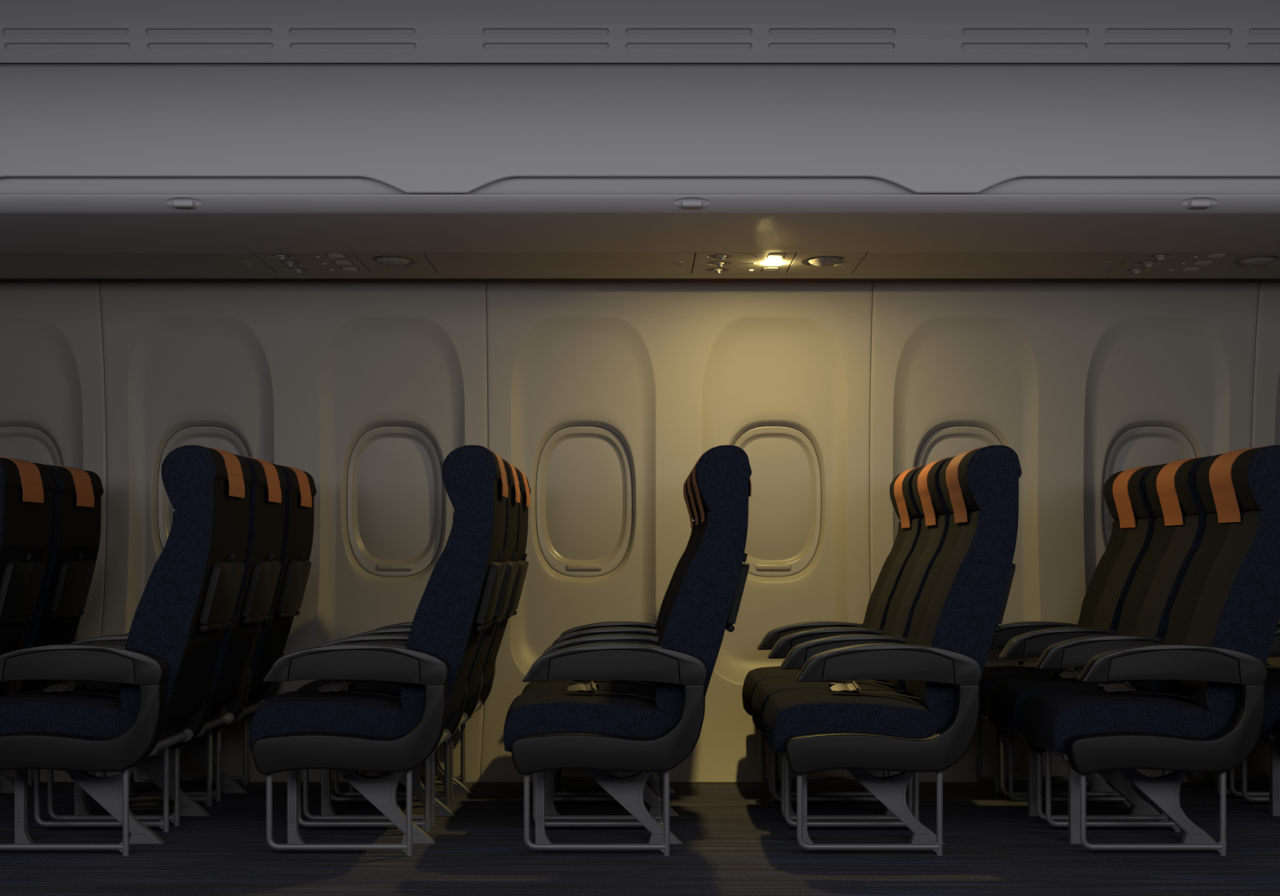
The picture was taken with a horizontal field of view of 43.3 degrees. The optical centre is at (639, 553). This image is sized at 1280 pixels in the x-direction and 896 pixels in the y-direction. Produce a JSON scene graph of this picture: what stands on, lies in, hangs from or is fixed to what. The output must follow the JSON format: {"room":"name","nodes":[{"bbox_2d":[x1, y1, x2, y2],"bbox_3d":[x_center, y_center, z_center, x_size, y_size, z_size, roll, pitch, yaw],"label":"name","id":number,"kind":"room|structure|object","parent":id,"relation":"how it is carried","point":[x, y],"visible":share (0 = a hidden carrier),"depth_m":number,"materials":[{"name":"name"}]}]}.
{"room":"aircraft cabin","nodes":[
{"label":"aircraft cabin","id":0,"kind":"room"},
{"bbox_2d":[0,278,1279,782],"bbox_3d":[0.154,-0.160,6.214,7.525,2.023,0.403,0,0,0],"label":"wall","id":1,"kind":"structure","parent":0,"point":[109,370],"depth_m":6.33,"materials":[{"name":"beige plastic"}]},
{"bbox_2d":[0,426,62,466],"bbox_3d":[-2.480,-0.207,6.414,0.381,0.595,0.038,0,0,0],"label":"window","id":2,"kind":"structure","parent":1,"relation":"in","point":[34,445],"depth_m":6.42,"materials":[{"name":"beige plastic"}]},
{"bbox_2d":[0,437,53,465],"bbox_3d":[-2.480,-0.218,6.426,0.314,0.500,0.013,0,0,0],"label":"shade","id":3,"kind":"object","parent":2,"relation":"attached to","point":[36,450],"depth_m":6.42,"materials":[{"name":"plastic"}]},
{"bbox_2d":[157,426,249,550],"bbox_3d":[-1.728,-0.207,6.414,0.381,0.595,0.038,0,0,0],"label":"window","id":4,"kind":"structure","parent":1,"relation":"in","point":[218,437],"depth_m":6.42,"materials":[{"name":"beige plastic"}]},
{"bbox_2d":[168,437,239,529],"bbox_3d":[-1.728,-0.218,6.426,0.314,0.500,0.013,0,0,0],"label":"shade","id":5,"kind":"object","parent":4,"relation":"attached to","point":[228,444],"depth_m":6.42,"materials":[{"name":"plastic"}]},
{"bbox_2d":[346,426,443,576],"bbox_3d":[-0.975,-0.207,6.414,0.381,0.595,0.038,0,0,0],"label":"window","id":6,"kind":"structure","parent":1,"relation":"in","point":[395,484],"depth_m":6.43,"materials":[{"name":"beige plastic"}]},
{"bbox_2d":[356,437,434,559],"bbox_3d":[-0.975,-0.218,6.426,0.314,0.500,0.013,0,0,0],"label":"shade","id":7,"kind":"object","parent":6,"relation":"attached to","point":[395,476],"depth_m":6.43,"materials":[{"name":"plastic"}]},
{"bbox_2d":[536,426,631,576],"bbox_3d":[-0.223,-0.207,6.414,0.381,0.595,0.038,0,0,0],"label":"window","id":8,"kind":"structure","parent":1,"relation":"in","point":[584,482],"depth_m":6.43,"materials":[{"name":"beige plastic"}]},
{"bbox_2d":[546,437,622,559],"bbox_3d":[-0.223,-0.218,6.426,0.314,0.500,0.013,0,0,0],"label":"shade","id":9,"kind":"object","parent":8,"relation":"attached to","point":[584,475],"depth_m":6.43,"materials":[{"name":"plastic"}]},
{"bbox_2d":[0,269,1279,278],"bbox_3d":[0.300,-1.118,5.913,7.800,0.201,0.117,0,0,0],"label":"trim","id":10,"kind":"structure","parent":1,"relation":"attached to","point":[2,275],"depth_m":5.92,"materials":[{"name":"plastic"}]},
{"bbox_2d":[733,426,821,576],"bbox_3d":[0.530,-0.207,6.414,0.381,0.595,0.038,0,0,0],"label":"window","id":11,"kind":"structure","parent":1,"relation":"in","point":[784,500],"depth_m":6.43,"materials":[{"name":"beige plastic"}]},
{"bbox_2d":[742,437,811,559],"bbox_3d":[0.530,-0.218,6.426,0.314,0.500,0.013,0,0,0],"label":"shade","id":12,"kind":"object","parent":11,"relation":"attached to","point":[780,520],"depth_m":6.43,"materials":[{"name":"plastic"}]},
{"bbox_2d":[915,426,1001,466],"bbox_3d":[1.282,-0.207,6.414,0.381,0.595,0.038,0,0,0],"label":"window","id":13,"kind":"structure","parent":1,"relation":"in","point":[948,442],"depth_m":6.42,"materials":[{"name":"beige plastic"}]},
{"bbox_2d":[925,437,988,465],"bbox_3d":[1.282,-0.218,6.426,0.314,0.500,0.013,0,0,0],"label":"shade","id":14,"kind":"object","parent":13,"relation":"attached to","point":[936,448],"depth_m":6.42,"materials":[{"name":"plastic"}]},
{"bbox_2d":[1102,426,1195,545],"bbox_3d":[2.035,-0.207,6.414,0.381,0.595,0.038,0,0,0],"label":"window","id":15,"kind":"structure","parent":1,"relation":"in","point":[1138,446],"depth_m":6.42,"materials":[{"name":"beige plastic"}]},
{"bbox_2d":[1111,437,1184,521],"bbox_3d":[2.035,-0.218,6.426,0.314,0.500,0.013,0,0,0],"label":"shade","id":16,"kind":"object","parent":15,"relation":"attached to","point":[1127,453],"depth_m":6.42,"materials":[{"name":"plastic"}]},
{"bbox_2d":[0,781,1279,895],"bbox_3d":[0.300,0.851,2.708,7.800,0.001,6.616,0,0,0],"label":"floor","id":17,"kind":"structure","parent":0,"point":[736,838],"depth_m":4.62,"materials":[{"name":"carpet"}]},
{"bbox_2d":[0,457,54,697],"bbox_3d":[-2.357,0.269,5.266,0.723,1.164,0.509,0,0,0],"label":"seat","id":18,"kind":"object","parent":17,"relation":"on","point":[26,486],"visible":0.96,"depth_m":5.29,"materials":[{"name":"fabric"}]},
{"bbox_2d":[0,464,103,793],"bbox_3d":[-2.357,0.269,5.798,0.723,1.164,0.574,0,0,0],"label":"seat","id":19,"kind":"object","parent":17,"relation":"on","point":[77,493],"visible":0.44,"depth_m":5.72,"materials":[{"name":"fabric"}]},
{"bbox_2d":[0,444,252,855],"bbox_3d":[-1.562,0.269,4.767,0.723,1.164,0.509,0,0,0],"label":"seat","id":20,"kind":"object","parent":17,"relation":"on","point":[164,667],"visible":1,"depth_m":4.60,"materials":[{"name":"fabric"}]},
{"bbox_2d":[0,688,186,740],"bbox_3d":[-1.665,0.490,4.801,0.515,0.162,0.409,0,0,0],"label":"seat cushion","id":21,"kind":"object","parent":20,"relation":"on","point":[108,713],"depth_m":4.60,"materials":[{"name":"fabric"}]},
{"bbox_2d":[47,455,287,825],"bbox_3d":[-1.562,0.269,5.266,0.723,1.164,0.509,0,0,0],"label":"seat","id":22,"kind":"object","parent":17,"relation":"on","point":[268,486],"visible":0.36,"depth_m":5.22,"materials":[{"name":"fabric"}]},
{"bbox_2d":[69,680,226,722],"bbox_3d":[-1.665,0.490,5.301,0.515,0.162,0.409,0,0,0],"label":"seat cushion","id":23,"kind":"object","parent":22,"relation":"on","point":[218,713],"depth_m":5.28,"materials":[{"name":"fabric"}]},
{"bbox_2d":[101,464,316,800],"bbox_3d":[-1.562,0.269,5.798,0.723,1.164,0.574,0,0,0],"label":"seat","id":24,"kind":"object","parent":17,"relation":"on","point":[300,491],"visible":0.38,"depth_m":5.72,"materials":[{"name":"fabric"}]},
{"bbox_2d":[244,688,261,706],"bbox_3d":[-1.665,0.490,5.800,0.515,0.162,0.409,0,0,0],"label":"seat cushion","id":25,"kind":"object","parent":24,"relation":"on","point":[254,700],"depth_m":5.88,"materials":[{"name":"fabric"}]},
{"bbox_2d":[248,444,509,855],"bbox_3d":[-0.762,0.269,4.767,0.723,1.164,0.509,0,0,0],"label":"seat","id":26,"kind":"object","parent":17,"relation":"on","point":[343,727],"visible":1,"depth_m":4.60,"materials":[{"name":"fabric"}]},
{"bbox_2d":[248,688,421,750],"bbox_3d":[-0.866,0.490,4.801,0.515,0.162,0.409,0,0,0],"label":"seat cushion","id":27,"kind":"object","parent":26,"relation":"on","point":[373,713],"depth_m":4.60,"materials":[{"name":"fabric"}]},
{"bbox_2d":[297,457,520,825],"bbox_3d":[-0.762,0.269,5.266,0.723,1.164,0.509,0,0,0],"label":"seat","id":28,"kind":"object","parent":17,"relation":"on","point":[458,717],"visible":0.37,"depth_m":5.20,"materials":[{"name":"fabric"}]},
{"bbox_2d":[297,679,401,693],"bbox_3d":[-0.866,0.490,5.301,0.515,0.162,0.409,0,0,0],"label":"seat cushion","id":29,"kind":"object","parent":28,"relation":"on","point":[315,684],"depth_m":5.16,"materials":[{"name":"fabric"}]},
{"bbox_2d":[333,466,530,800],"bbox_3d":[-0.762,0.269,5.798,0.723,1.164,0.574,0,0,0],"label":"seat","id":30,"kind":"object","parent":17,"relation":"on","point":[457,783],"visible":0.23,"depth_m":5.72,"materials":[{"name":"fabric"}]},
{"bbox_2d":[521,468,704,820],"bbox_3d":[-0.035,0.269,5.266,0.723,1.164,0.509,0,0,0],"label":"seat","id":31,"kind":"object","parent":17,"relation":"on","point":[655,802],"visible":0.17,"depth_m":5.17,"materials":[{"name":"fabric"}]},
{"bbox_2d":[521,679,655,697],"bbox_3d":[-0.139,0.490,5.301,0.515,0.162,0.409,0,0,0],"label":"seat cushion","id":32,"kind":"object","parent":31,"relation":"on","point":[605,683],"depth_m":5.17,"materials":[{"name":"fabric"}]},
{"bbox_2d":[551,471,699,795],"bbox_3d":[-0.035,0.269,5.798,0.723,1.164,0.574,0,0,0],"label":"seat","id":33,"kind":"object","parent":17,"relation":"on","point":[634,628],"visible":0.24,"depth_m":5.72,"materials":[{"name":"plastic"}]},
{"bbox_2d":[503,444,751,855],"bbox_3d":[-0.035,0.269,4.767,0.723,1.164,0.509,0,0,0],"label":"seat","id":34,"kind":"object","parent":17,"relation":"on","point":[588,727],"visible":1,"depth_m":4.60,"materials":[{"name":"fabric"}]},
{"bbox_2d":[503,688,679,751],"bbox_3d":[-0.139,0.490,4.801,0.515,0.162,0.409,0,0,0],"label":"seat cushion","id":35,"kind":"object","parent":34,"relation":"on","point":[622,713],"depth_m":4.60,"materials":[{"name":"fabric"}]},
{"bbox_2d":[742,465,924,795],"bbox_3d":[0.735,0.269,5.798,0.723,1.164,0.574,0,0,0],"label":"seat","id":36,"kind":"object","parent":17,"relation":"on","point":[780,640],"visible":0.34,"depth_m":5.72,"materials":[{"name":"fabric"}]},
{"bbox_2d":[742,666,878,715],"bbox_3d":[0.631,0.490,5.800,0.515,0.162,0.409,0,0,0],"label":"seat cushion","id":37,"kind":"object","parent":36,"relation":"on","point":[753,677],"depth_m":5.67,"materials":[{"name":"fabric"}]},
{"bbox_2d":[751,456,953,820],"bbox_3d":[0.735,0.269,5.266,0.723,1.164,0.509,0,0,0],"label":"seat","id":38,"kind":"object","parent":17,"relation":"on","point":[931,504],"visible":0.33,"depth_m":5.18,"materials":[{"name":"fabric"}]},
{"bbox_2d":[751,675,902,731],"bbox_3d":[0.631,0.490,5.301,0.515,0.162,0.409,0,0,0],"label":"seat cushion","id":39,"kind":"object","parent":38,"relation":"on","point":[764,689],"depth_m":5.17,"materials":[{"name":"fabric"}]},
{"bbox_2d":[762,444,1022,855],"bbox_3d":[0.735,0.269,4.767,0.723,1.164,0.509,0,0,0],"label":"seat","id":40,"kind":"object","parent":17,"relation":"on","point":[961,605],"visible":1,"depth_m":4.60,"materials":[{"name":"fabric"}]},
{"bbox_2d":[762,688,950,752],"bbox_3d":[0.631,0.490,4.801,0.515,0.162,0.409,0,0,0],"label":"seat cushion","id":41,"kind":"object","parent":40,"relation":"on","point":[922,712],"depth_m":4.60,"materials":[{"name":"fabric"}]},
{"bbox_2d":[977,464,1159,795],"bbox_3d":[1.535,0.269,5.798,0.723,1.164,0.574,0,0,0],"label":"seat","id":42,"kind":"object","parent":17,"relation":"on","point":[1125,494],"visible":0.34,"depth_m":5.72,"materials":[{"name":"fabric"}]},
{"bbox_2d":[978,665,1067,716],"bbox_3d":[1.431,0.490,5.800,0.515,0.162,0.409,0,0,0],"label":"seat cushion","id":43,"kind":"object","parent":42,"relation":"on","point":[991,674],"depth_m":5.63,"materials":[{"name":"fabric"}]},
{"bbox_2d":[986,455,1212,820],"bbox_3d":[1.535,0.269,5.266,0.723,1.164,0.509,0,0,0],"label":"seat","id":44,"kind":"object","parent":17,"relation":"on","point":[1173,495],"visible":0.48,"depth_m":5.22,"materials":[{"name":"fabric"}]},
{"bbox_2d":[986,675,1145,733],"bbox_3d":[1.431,0.490,5.301,0.515,0.162,0.409,0,0,0],"label":"seat cushion","id":45,"kind":"object","parent":44,"relation":"on","point":[1006,699],"depth_m":5.19,"materials":[{"name":"fabric"}]},
{"bbox_2d":[1021,444,1279,855],"bbox_3d":[1.535,0.269,4.767,0.723,1.164,0.509,0,0,0],"label":"seat","id":46,"kind":"object","parent":17,"relation":"on","point":[1208,715],"visible":1,"depth_m":4.60,"materials":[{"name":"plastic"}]},
{"bbox_2d":[1021,688,1231,752],"bbox_3d":[1.431,0.490,4.801,0.515,0.162,0.409,0,0,0],"label":"seat cushion","id":47,"kind":"object","parent":46,"relation":"on","point":[1049,718],"depth_m":4.60,"materials":[{"name":"fabric"}]},
{"bbox_2d":[1191,622,1279,796],"bbox_3d":[2.322,0.269,5.798,0.723,1.164,0.574,0,0,0],"label":"seat","id":48,"kind":"object","parent":17,"relation":"on","point":[1274,651],"visible":0.1,"depth_m":5.66,"materials":[{"name":"plastic"}]},
{"bbox_2d":[1266,667,1279,675],"bbox_3d":[2.219,0.490,5.800,0.515,0.162,0.409,0,0,0],"label":"seat cushion","id":49,"kind":"object","parent":48,"relation":"on","point":[1271,671],"depth_m":5.67,"materials":[{"name":"fabric"}]},
{"bbox_2d":[1241,675,1279,816],"bbox_3d":[2.322,0.269,5.266,0.723,1.164,0.509,0,0,0],"label":"seat","id":50,"kind":"object","parent":17,"relation":"on","point":[1270,729],"visible":0.46,"depth_m":5.22,"materials":[{"name":"plastic"}]},
{"bbox_2d":[1261,675,1279,733],"bbox_3d":[2.219,0.490,5.301,0.515,0.162,0.409,0,0,0],"label":"seat cushion","id":51,"kind":"object","parent":50,"relation":"on","point":[1272,713],"depth_m":5.10,"materials":[{"name":"fabric"}]},
{"bbox_2d":[0,0,1279,62],"bbox_3d":[0.300,-1.761,2.210,7.800,0.424,5.770,0,0,0],"label":"ceiling","id":52,"kind":"structure","parent":0,"point":[447,31],"depth_m":5.05,"materials":[{"name":"plastic"}]},
{"bbox_2d":[0,244,16,252],"bbox_3d":[-2.648,-1.328,5.098,1.089,0.621,0.699,0,0,0],"label":"trim","id":53,"kind":"structure","parent":52,"relation":"attached to","point":[2,248],"depth_m":5.40,"materials":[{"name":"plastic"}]},
{"bbox_2d":[2,27,128,34],"bbox_3d":[-1.799,-1.637,5.069,0.394,0.018,0.035,0,0,0],"label":"ceiling vent","id":54,"kind":"object","parent":52,"relation":"in","point":[5,30],"depth_m":5.07,"materials":[{"name":"plastic"}]},
{"bbox_2d":[4,42,130,48],"bbox_3d":[-1.794,-1.590,5.069,0.394,0.018,0.035,0,0,0],"label":"ceiling vent","id":55,"kind":"object","parent":52,"relation":"in","point":[7,45],"depth_m":5.08,"materials":[{"name":"plastic"}]},
{"bbox_2d":[145,27,272,34],"bbox_3d":[-1.350,-1.637,5.069,0.396,0.018,0.035,0,0,0],"label":"ceiling vent","id":56,"kind":"object","parent":52,"relation":"in","point":[209,31],"depth_m":5.07,"materials":[{"name":"plastic"}]},
{"bbox_2d":[146,42,273,48],"bbox_3d":[-1.346,-1.590,5.069,0.394,0.018,0.035,0,0,0],"label":"ceiling vent","id":57,"kind":"object","parent":52,"relation":"in","point":[150,45],"depth_m":5.08,"materials":[{"name":"plastic"}]},
{"bbox_2d":[0,62,462,252],"bbox_3d":[-1.351,-1.292,5.098,1.505,0.549,0.699,0,0,0],"label":"bin","id":58,"kind":"object","parent":52,"relation":"attached to","point":[95,157],"visible":0.98,"depth_m":4.81,"materials":[{"name":"plastic"}]},
{"bbox_2d":[288,27,415,34],"bbox_3d":[-0.901,-1.637,5.069,0.394,0.018,0.035,0,0,0],"label":"ceiling vent","id":59,"kind":"object","parent":52,"relation":"in","point":[292,30],"depth_m":5.07,"materials":[{"name":"plastic"}]},
{"bbox_2d":[289,42,416,48],"bbox_3d":[-0.899,-1.590,5.069,0.394,0.018,0.035,0,0,0],"label":"ceiling vent","id":60,"kind":"object","parent":52,"relation":"in","point":[293,45],"depth_m":5.08,"materials":[{"name":"plastic"}]},
{"bbox_2d":[482,27,608,34],"bbox_3d":[-0.295,-1.637,5.069,0.394,0.018,0.035,0,0,0],"label":"ceiling vent","id":61,"kind":"object","parent":52,"relation":"in","point":[486,30],"depth_m":5.07,"materials":[{"name":"plastic"}]},
{"bbox_2d":[482,42,608,48],"bbox_3d":[-0.295,-1.590,5.069,0.394,0.018,0.035,0,0,0],"label":"ceiling vent","id":62,"kind":"object","parent":52,"relation":"in","point":[486,45],"depth_m":5.08,"materials":[{"name":"plastic"}]},
{"bbox_2d":[625,42,751,48],"bbox_3d":[0.152,-1.590,5.069,0.394,0.018,0.035,0,0,0],"label":"ceiling vent","id":63,"kind":"object","parent":52,"relation":"in","point":[628,45],"depth_m":5.08,"materials":[{"name":"plastic"}]},
{"bbox_2d":[625,27,752,34],"bbox_3d":[0.153,-1.637,5.069,0.396,0.018,0.035,0,0,0],"label":"ceiling vent","id":64,"kind":"object","parent":52,"relation":"in","point":[688,31],"depth_m":5.07,"materials":[{"name":"plastic"}]},
{"bbox_2d":[436,62,947,252],"bbox_3d":[0.154,-1.292,5.098,1.505,0.549,0.699,0,0,0],"label":"bin","id":65,"kind":"object","parent":52,"relation":"attached to","point":[531,157],"visible":0.98,"depth_m":4.81,"materials":[{"name":"plastic"}]},
{"bbox_3d":[0.300,-1.060,5.698,7.800,0.011,0.502,0,0,0],"label":"trim","id":66,"kind":"structure","parent":65,"relation":"attached to","visible":0},
{"bbox_2d":[251,252,436,273],"bbox_3d":[-1.026,-1.024,5.653,0.579,0.047,0.399,0,0,0],"label":"overhead control panel","id":67,"kind":"object","parent":66,"relation":"attached to","point":[280,262],"visible":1,"depth_m":5.63,"materials":[{"name":"plastic"}]},
{"bbox_2d":[327,253,345,257],"bbox_3d":[-1.038,-1.019,5.513,0.054,0.005,0.070,0,0,0],"label":"reading lamp","id":68,"kind":"object","parent":67,"relation":"attached to","point":[329,255],"depth_m":5.51,"materials":[{"name":"grey plastic"}]},
{"bbox_2d":[334,260,351,264],"bbox_3d":[-1.038,-1.019,5.643,0.054,0.005,0.070,0,0,0],"label":"reading lamp","id":69,"kind":"object","parent":67,"relation":"attached to","point":[336,262],"depth_m":5.63,"materials":[{"name":"grey plastic"}]},
{"bbox_2d":[341,266,358,271],"bbox_3d":[-1.038,-1.019,5.774,0.054,0.005,0.070,0,0,0],"label":"reading lamp","id":70,"kind":"object","parent":67,"relation":"attached to","point":[343,268],"depth_m":5.76,"materials":[{"name":"grey plastic"}]},
{"bbox_2d":[374,255,411,266],"bbox_3d":[-0.860,-1.015,5.612,0.124,0.029,0.124,0,0,0],"label":"speaker grille","id":71,"kind":"object","parent":67,"relation":"attached to","point":[388,260],"depth_m":5.58,"materials":[{"name":"grey plastic"}]},
{"bbox_2d":[423,252,694,272],"bbox_3d":[-0.274,-1.032,5.653,0.919,0.032,0.399,0,0,0],"label":"ceiling panel","id":72,"kind":"object","parent":66,"relation":"attached to","point":[442,262],"visible":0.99,"depth_m":5.64,"materials":[{"name":"plastic"}]},
{"bbox_2d":[692,252,866,273],"bbox_3d":[0.479,-1.024,5.653,0.579,0.047,0.399,0,0,0],"label":"overhead control panel","id":73,"kind":"object","parent":66,"relation":"attached to","point":[703,262],"visible":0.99,"depth_m":5.63,"materials":[{"name":"plastic"}]},
{"bbox_2d":[762,266,778,271],"bbox_3d":[0.467,-1.019,5.774,0.054,0.005,0.070,0,0,0],"label":"reading lamp","id":74,"kind":"object","parent":73,"relation":"attached to","point":[764,268],"depth_m":5.76,"materials":[{"name":"white plastic"}]},
{"bbox_2d":[764,260,781,265],"bbox_3d":[0.467,-1.017,5.643,0.054,0.009,0.070,0,0,0],"label":"reading lamp","id":75,"kind":"object","parent":73,"relation":"attached to","point":[766,262],"depth_m":5.63,"materials":[{"name":"white plastic"}]},
{"bbox_2d":[768,253,785,257],"bbox_3d":[0.467,-1.019,5.513,0.054,0.005,0.070,0,0,0],"label":"reading lamp","id":76,"kind":"object","parent":73,"relation":"attached to","point":[770,255],"depth_m":5.51,"materials":[{"name":"white plastic"}]},
{"bbox_2d":[807,255,843,266],"bbox_3d":[0.645,-1.015,5.612,0.124,0.029,0.124,0,0,0],"label":"speaker grille","id":77,"kind":"object","parent":73,"relation":"attached to","point":[824,260],"depth_m":5.58,"materials":[{"name":"grey plastic"}]},
{"bbox_2d":[853,252,1139,272],"bbox_3d":[1.232,-1.032,5.653,0.919,0.032,0.399,0,0,0],"label":"ceiling panel","id":78,"kind":"object","parent":66,"relation":"attached to","point":[872,262],"visible":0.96,"depth_m":5.64,"materials":[{"name":"plastic"}]},
{"bbox_2d":[1106,252,1279,273],"bbox_3d":[1.984,-1.024,5.653,0.579,0.047,0.399,0,0,0],"label":"overhead control panel","id":79,"kind":"object","parent":66,"relation":"attached to","point":[1142,262],"visible":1,"depth_m":5.64,"materials":[{"name":"plastic"}]},
{"bbox_2d":[1181,266,1199,271],"bbox_3d":[1.972,-1.019,5.774,0.054,0.005,0.070,0,0,0],"label":"reading lamp","id":80,"kind":"object","parent":79,"relation":"attached to","point":[1183,268],"depth_m":5.76,"materials":[{"name":"grey plastic"}]},
{"bbox_2d":[1193,260,1213,264],"bbox_3d":[1.972,-1.019,5.643,0.054,0.005,0.070,0,0,0],"label":"reading lamp","id":81,"kind":"object","parent":79,"relation":"attached to","point":[1195,262],"depth_m":5.63,"materials":[{"name":"grey plastic"}]},
{"bbox_2d":[1206,253,1226,257],"bbox_3d":[1.972,-1.019,5.513,0.054,0.005,0.070,0,0,0],"label":"reading lamp","id":82,"kind":"object","parent":79,"relation":"attached to","point":[1208,255],"depth_m":5.51,"materials":[{"name":"grey plastic"}]},
{"bbox_2d":[1239,255,1276,266],"bbox_3d":[2.150,-1.015,5.612,0.124,0.029,0.124,0,0,0],"label":"speaker grille","id":83,"kind":"object","parent":79,"relation":"attached to","point":[1255,261],"depth_m":5.58,"materials":[{"name":"grey plastic"}]},
{"bbox_2d":[768,42,894,48],"bbox_3d":[0.600,-1.590,5.069,0.394,0.018,0.035,0,0,0],"label":"ceiling vent","id":84,"kind":"object","parent":52,"relation":"in","point":[771,45],"depth_m":5.08,"materials":[{"name":"plastic"}]},
{"bbox_2d":[768,27,895,34],"bbox_3d":[0.602,-1.637,5.069,0.394,0.018,0.035,0,0,0],"label":"ceiling vent","id":85,"kind":"object","parent":52,"relation":"in","point":[772,30],"depth_m":5.07,"materials":[{"name":"plastic"}]},
{"bbox_2d":[960,42,1087,48],"bbox_3d":[1.203,-1.590,5.069,0.394,0.018,0.035,0,0,0],"label":"ceiling vent","id":86,"kind":"object","parent":52,"relation":"in","point":[964,45],"depth_m":5.08,"materials":[{"name":"plastic"}]},
{"bbox_2d":[962,27,1088,34],"bbox_3d":[1.208,-1.637,5.069,0.394,0.018,0.035,0,0,0],"label":"ceiling vent","id":87,"kind":"object","parent":52,"relation":"in","point":[966,30],"depth_m":5.07,"materials":[{"name":"plastic"}]},
{"bbox_2d":[908,62,1279,252],"bbox_3d":[1.659,-1.292,5.098,1.505,0.549,0.699,0,0,0],"label":"bin","id":88,"kind":"object","parent":52,"relation":"attached to","point":[1042,157],"visible":0.99,"depth_m":4.82,"materials":[{"name":"plastic"}]},
{"bbox_2d":[1103,42,1231,48],"bbox_3d":[1.652,-1.590,5.069,0.396,0.018,0.035,0,0,0],"label":"ceiling vent","id":89,"kind":"object","parent":52,"relation":"in","point":[1113,45],"depth_m":5.08,"materials":[{"name":"plastic"}]},
{"bbox_2d":[1105,27,1232,34],"bbox_3d":[1.657,-1.637,5.069,0.396,0.018,0.035,0,0,0],"label":"ceiling vent","id":90,"kind":"object","parent":52,"relation":"in","point":[1109,30],"depth_m":5.07,"materials":[{"name":"plastic"}]},
{"bbox_2d":[1246,42,1279,48],"bbox_3d":[1.953,-1.590,5.069,0.102,0.018,0.035,0,0,0],"label":"ceiling vent","id":91,"kind":"object","parent":52,"relation":"in","point":[1251,45],"depth_m":5.08,"materials":[{"name":"plastic"}]},
{"bbox_2d":[1248,27,1279,34],"bbox_3d":[1.956,-1.637,5.069,0.095,0.018,0.035,0,0,0],"label":"ceiling vent","id":92,"kind":"object","parent":52,"relation":"in","point":[1252,30],"depth_m":5.07,"materials":[{"name":"plastic"}]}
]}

